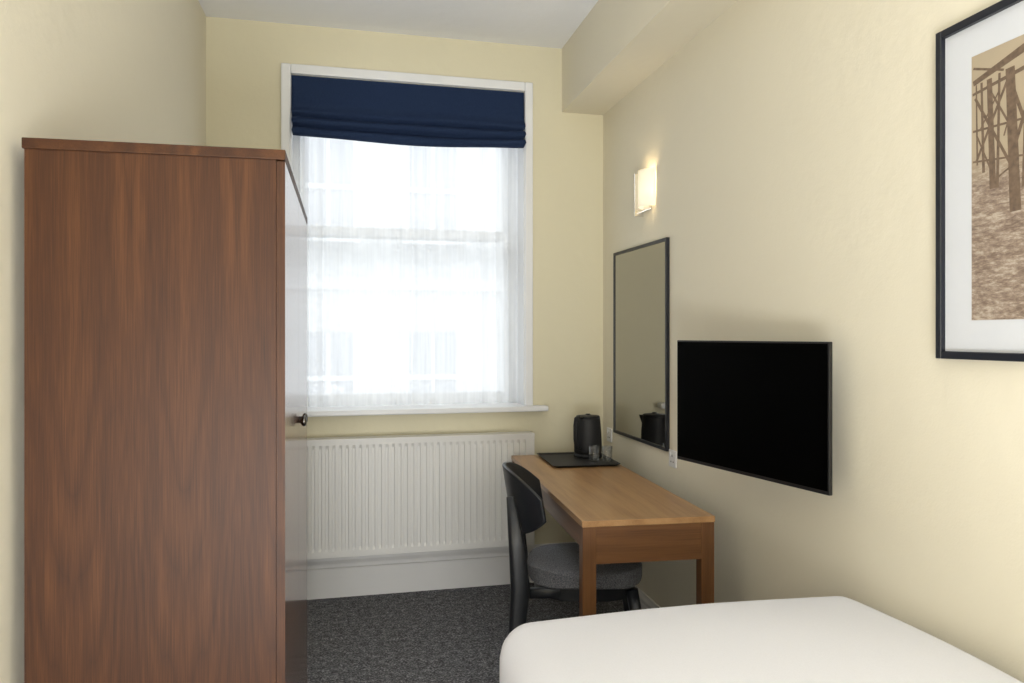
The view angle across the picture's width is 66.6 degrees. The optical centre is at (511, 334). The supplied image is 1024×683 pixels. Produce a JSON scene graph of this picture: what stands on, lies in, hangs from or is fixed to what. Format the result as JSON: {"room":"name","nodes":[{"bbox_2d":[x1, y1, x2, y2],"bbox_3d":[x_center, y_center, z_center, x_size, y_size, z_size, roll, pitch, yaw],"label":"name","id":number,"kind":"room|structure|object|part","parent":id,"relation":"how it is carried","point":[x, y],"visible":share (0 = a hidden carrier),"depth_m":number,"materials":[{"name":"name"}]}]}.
{"room":"hotel room","nodes":[
{"label":"hotel room","id":0,"kind":"room"},
{"bbox_2d":[0,0,205,682],"bbox_3d":[-1.095,-0.120,1.210,0.150,2.960,5.484,0,0,-11],"label":"wall","id":1,"kind":"structure","parent":0,"point":[134,71],"depth_m":2.00,"materials":[{"name":"beige paint"}]},
{"bbox_2d":[198,0,597,48],"bbox_3d":[-0.031,-1.650,1.624,2.586,0.100,5.970,0,0,-14],"label":"ceiling","id":2,"kind":"structure","parent":0,"point":[539,23],"depth_m":3.92,"materials":[{"name":"white paint"}]},
{"bbox_2d":[206,16,602,543],"bbox_3d":[-0.564,-0.120,4.319,2.650,2.960,0.320,0,0,-14],"label":"wall","id":3,"kind":"structure","parent":0,"point":[244,58],"depth_m":4.32,"materials":[{"name":"beige paint"}]},
{"bbox_2d":[293,135,299,193],"bbox_3d":[-0.597,-0.468,4.414,1.240,1.745,0.120,0,0,-14],"label":"window","id":4,"kind":"structure","parent":3,"relation":"in","point":[296,139],"depth_m":4.21,"materials":[{"name":"white paint"}]},
{"bbox_3d":[-0.597,-0.468,4.414,1.240,1.745,0.120,0,0,-14],"label":"frame","id":5,"kind":"part","parent":4,"relation":"part of","materials":[{"name":"white paint"}]},
{"bbox_3d":[-0.602,-0.920,4.434,1.180,0.760,0.040,0,0,-14],"label":"sash","id":6,"kind":"part","parent":4,"relation":"part of","materials":[{"name":"white paint"}]},
{"bbox_2d":[281,63,532,404],"bbox_3d":[-0.558,-0.492,4.245,1.333,1.795,0.228,0,0,-14],"label":"trim","id":7,"kind":"structure","parent":3,"relation":"attached to","point":[525,155],"depth_m":4.28,"materials":[{"name":"white paint"}]},
{"bbox_3d":[-1.158,-0.492,3.995,0.048,1.795,0.028,0,0,-14],"label":"casing","id":8,"kind":"part","parent":7,"relation":"part of","materials":[{"name":"white paint"}]},
{"bbox_3d":[-0.532,-1.365,4.148,1.240,0.050,0.028,0,0,-14],"label":"casing","id":9,"kind":"part","parent":7,"relation":"part of","materials":[{"name":"white paint"}]},
{"bbox_3d":[0.092,-0.492,4.300,0.045,1.795,0.028,0,0,-14],"label":"casing","id":10,"kind":"part","parent":7,"relation":"part of","materials":[{"name":"white paint"}]},
{"bbox_2d":[291,75,525,147],"bbox_3d":[-0.535,-1.168,4.157,1.234,0.335,0.150,0,0,-14],"label":"blind","id":11,"kind":"object","parent":3,"relation":"attached to","point":[321,107],"visible":1,"depth_m":4.12,"materials":[{"name":"blue fabric"}]},
{"bbox_2d":[300,136,517,406],"bbox_3d":[-0.565,-0.441,4.282,1.233,1.648,0.048,0,0,-14],"label":"curtain","id":12,"kind":"object","parent":3,"relation":"hanging from","point":[412,251],"visible":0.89,"depth_m":4.28,"materials":[{"name":"white fabric"}]},
{"bbox_2d":[307,403,521,409],"bbox_3d":[-0.559,0.397,4.259,1.240,0.019,0.200,0,0,-14],"label":"trim","id":13,"kind":"structure","parent":3,"relation":"attached to","point":[474,404],"depth_m":4.22,"materials":[{"name":"white paint"}]},
{"bbox_2d":[307,431,534,559],"bbox_3d":[-0.575,0.830,4.091,1.406,0.601,0.118,0,0,-14],"label":"radiator","id":14,"kind":"object","parent":3,"relation":"attached to","point":[389,494],"visible":0.79,"depth_m":4.04,"materials":[{"name":"metal"}]},
{"bbox_3d":[-0.564,1.123,4.046,1.400,0.013,0.021,0,0,-14],"label":"rail","id":15,"kind":"part","parent":14,"relation":"part of","materials":[{"name":"metal"}]},
{"bbox_3d":[0.107,0.828,4.246,0.006,0.595,0.091,0,0,-14],"label":"panel","id":16,"kind":"part","parent":14,"relation":"part of","materials":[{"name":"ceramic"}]},
{"bbox_2d":[307,405,547,416],"bbox_3d":[-0.527,0.402,4.125,1.480,0.030,0.075,0,0,-14],"label":"trim","id":17,"kind":"structure","parent":3,"relation":"attached to","point":[512,408],"depth_m":4.11,"materials":[{"name":"white paint"}]},
{"bbox_2d":[307,542,576,599],"bbox_3d":[-0.506,1.260,4.153,2.113,0.200,0.030,0,0,-14],"label":"baseboard","id":18,"kind":"structure","parent":3,"relation":"attached to","point":[449,569],"depth_m":4.13,"materials":[{"name":"white paint"}]},
{"bbox_2d":[307,582,623,682],"bbox_3d":[0.017,1.410,1.430,2.586,0.100,5.570,0,0,-14],"label":"floor","id":19,"kind":"structure","parent":0,"point":[455,635],"depth_m":3.55,"materials":[{"name":"grey carpet"}]},
{"bbox_2d":[22,137,307,682],"bbox_3d":[-0.918,0.460,2.338,0.590,1.800,1.112,0,0,-12],"label":"wardrobe","id":20,"kind":"object","parent":19,"relation":"on","point":[166,417],"visible":1,"depth_m":1.80,"materials":[{"name":"brown wood"}]},
{"bbox_3d":[-0.930,-0.428,2.336,0.565,0.024,1.112,0,0,-12],"label":"panel","id":21,"kind":"part","parent":20,"relation":"part of","materials":[{"name":"brown wood"}]},
{"bbox_3d":[-0.607,0.449,2.123,0.020,1.723,0.547,0,0,-12],"label":"door","id":22,"kind":"part","parent":20,"relation":"part of","materials":[{"name":"brown wood"}]},
{"bbox_3d":[-0.635,0.260,2.361,0.026,0.034,0.034,0,0,-12],"label":"knob","id":23,"kind":"part","parent":20,"relation":"part of","materials":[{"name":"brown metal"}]},
{"bbox_3d":[-0.723,0.449,2.661,0.020,1.723,0.547,0,0,-12],"label":"door","id":24,"kind":"part","parent":20,"relation":"part of","materials":[{"name":"brown wood"}]},
{"bbox_2d":[502,462,641,634],"bbox_3d":[0.236,0.933,3.054,0.549,0.857,0.444,0,0,0],"label":"desk chair","id":25,"kind":"object","parent":19,"relation":"on","point":[553,569],"visible":0.8,"depth_m":2.88,"materials":[{"name":"black wood"}]},
{"bbox_3d":[0.024,0.980,3.236,0.090,0.764,0.062,0,0,0],"label":"leg","id":26,"kind":"part","parent":25,"relation":"part of","materials":[{"name":"black wood"}]},
{"bbox_3d":[0.022,0.980,2.873,0.090,0.764,0.062,0,0,0],"label":"leg","id":27,"kind":"part","parent":25,"relation":"part of","materials":[{"name":"black wood"}]},
{"bbox_3d":[0.044,0.631,3.055,0.166,0.252,0.420,0,0,0],"label":"backrest","id":28,"kind":"part","parent":25,"relation":"part of","materials":[{"name":"black wood"}]},
{"bbox_3d":[0.156,0.954,2.889,0.250,0.040,0.024,0,0,-2],"label":"rail","id":29,"kind":"part","parent":25,"relation":"part of","materials":[{"name":"black wood"}]},
{"bbox_3d":[0.282,0.892,3.054,0.444,0.078,0.444,0,0,0],"label":"seat","id":30,"kind":"part","parent":25,"relation":"part of","materials":[{"name":"grey fabric"}]},
{"bbox_3d":[0.282,0.955,3.054,0.390,0.050,0.390,0,0,0],"label":"seat frame","id":31,"kind":"part","parent":25,"relation":"part of","materials":[{"name":"black wood"}]},
{"bbox_3d":[0.470,1.153,3.204,0.102,0.417,0.053,0,0,-26],"label":"leg","id":32,"kind":"part","parent":25,"relation":"part of","materials":[{"name":"black wood"}]},
{"bbox_3d":[0.468,1.153,2.901,0.102,0.417,0.053,0,0,27],"label":"leg","id":33,"kind":"part","parent":25,"relation":"part of","materials":[{"name":"black wood"}]},
{"bbox_2d":[511,455,714,616],"bbox_3d":[0.354,0.998,3.424,0.480,0.725,1.475,0,0,-9],"label":"desk","id":34,"kind":"object","parent":19,"relation":"on","point":[614,514],"visible":0.61,"depth_m":2.74,"materials":[{"name":"brown wood"}]},
{"bbox_2d":[537,452,620,467],"bbox_3d":[0.329,0.629,3.940,0.340,0.012,0.420,0,0,-9],"label":"serving tray","id":35,"kind":"object","parent":34,"relation":"on","point":[557,459],"visible":0.78,"depth_m":3.89,"materials":[{"name":"black plastic"}]},
{"bbox_2d":[573,414,601,458],"bbox_3d":[0.393,0.519,4.041,0.148,0.223,0.170,0,0,7],"label":"electric kettle","id":36,"kind":"object","parent":35,"relation":"on","point":[587,438],"visible":1,"depth_m":3.99,"materials":[{"name":"black plastic"}]},
{"bbox_3d":[0.341,0.503,3.993,0.026,0.182,0.065,0,0,42],"label":"handle","id":37,"kind":"part","parent":36,"relation":"part of","materials":[{"name":"black plastic"}]},
{"bbox_3d":[0.394,0.417,4.052,0.124,0.018,0.124,0,0,42],"label":"lid","id":38,"kind":"part","parent":36,"relation":"part of","materials":[{"name":"black plastic"}]},
{"bbox_3d":[0.261,1.008,2.687,0.048,0.703,0.048,0,0,-9],"label":"leg","id":39,"kind":"part","parent":34,"relation":"part of","materials":[{"name":"brown wood"}]},
{"bbox_3d":[0.683,1.008,2.758,0.048,0.703,0.048,0,0,-10],"label":"leg","id":40,"kind":"part","parent":34,"relation":"part of","materials":[{"name":"brown wood"}]},
{"bbox_2d":[500,596,1022,682],"bbox_3d":[0.671,1.022,1.141,1.041,0.676,2.025,0,0,-12],"label":"bed","id":41,"kind":"object","parent":19,"relation":"on","point":[829,639],"visible":1,"depth_m":1.75,"materials":[{"name":"white fabric"}]},
{"bbox_2d":[562,0,737,114],"bbox_3d":[0.970,-1.423,1.714,0.245,0.355,5.479,0,0,-12],"label":"beam","id":42,"kind":"structure","parent":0,"point":[619,44],"depth_m":3.56,"materials":[{"name":"beige paint"}]},
{"bbox_2d":[603,0,1023,682],"bbox_3d":[1.162,-0.120,1.760,0.150,2.960,5.476,0,0,-12],"label":"wall","id":43,"kind":"structure","parent":0,"point":[790,145],"depth_m":2.33,"materials":[{"name":"beige paint"}]},
{"bbox_2d":[607,427,611,442],"bbox_3d":[0.536,0.550,4.299,0.012,0.076,0.076,0,0,-12],"label":"power socket","id":44,"kind":"object","parent":43,"relation":"attached to","point":[609,430],"visible":1,"depth_m":4.29,"materials":[{"name":"white plastic"}]},
{"bbox_2d":[613,237,669,450],"bbox_3d":[0.628,0.042,3.859,0.017,0.964,0.710,0,0,-12],"label":"wall mirror","id":45,"kind":"object","parent":43,"relation":"attached to","point":[641,273],"visible":1,"depth_m":3.79,"materials":[{"name":"black paint"}]},
{"bbox_2d":[634,168,654,216],"bbox_3d":[0.632,-0.680,3.735,0.059,0.210,0.154,0,0,-12],"label":"wall sconce","id":46,"kind":"object","parent":43,"relation":"attached to","point":[644,181],"visible":1,"depth_m":3.69,"materials":[{"name":"white glass"}]},
{"bbox_3d":[0.633,-0.698,3.725,0.055,0.175,0.133,0,0,-12],"label":"lamp shade","id":47,"kind":"part","parent":46,"relation":"part of","materials":[{"name":"white glass"}]},
{"bbox_3d":[0.650,-0.690,3.764,0.012,0.180,0.105,0,0,-12],"label":"plate","id":48,"kind":"part","parent":46,"relation":"part of","materials":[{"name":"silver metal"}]},
{"bbox_2d":[635,585,660,609],"bbox_3d":[1.083,1.310,1.726,0.018,0.100,5.442,0,0,-12],"label":"baseboard","id":49,"kind":"structure","parent":43,"relation":"attached to","point":[646,602],"depth_m":3.76,"materials":[{"name":"white paint"}]},
{"bbox_2d":[669,449,676,468],"bbox_3d":[0.714,0.550,3.468,0.012,0.076,0.076,0,0,-12],"label":"power socket","id":50,"kind":"object","parent":43,"relation":"attached to","point":[672,454],"visible":0.99,"depth_m":3.46,"materials":[{"name":"white plastic"}]},
{"bbox_2d":[677,340,831,495],"bbox_3d":[0.828,0.235,2.549,0.185,0.432,0.716,0,0,-24],"label":"television","id":51,"kind":"object","parent":43,"relation":"attached to","point":[762,410],"visible":1,"depth_m":2.44,"materials":[{"name":"black plastic"}]},
{"bbox_2d":[936,0,1023,361],"bbox_3d":[1.107,-0.338,1.597,0.025,0.790,0.622,0,0,-12],"label":"framed picture","id":52,"kind":"object","parent":43,"relation":"attached to","point":[980,57],"visible":1,"depth_m":1.77,"materials":[{"name":"black paint"}]},
{"bbox_2d":[972,34,1023,319],"bbox_3d":[1.106,-0.338,1.597,0.001,0.608,0.422,0,0,-12],"label":"printed photograph","id":53,"kind":"object","parent":52,"relation":"attached to","point":[998,71],"depth_m":1.73}
]}

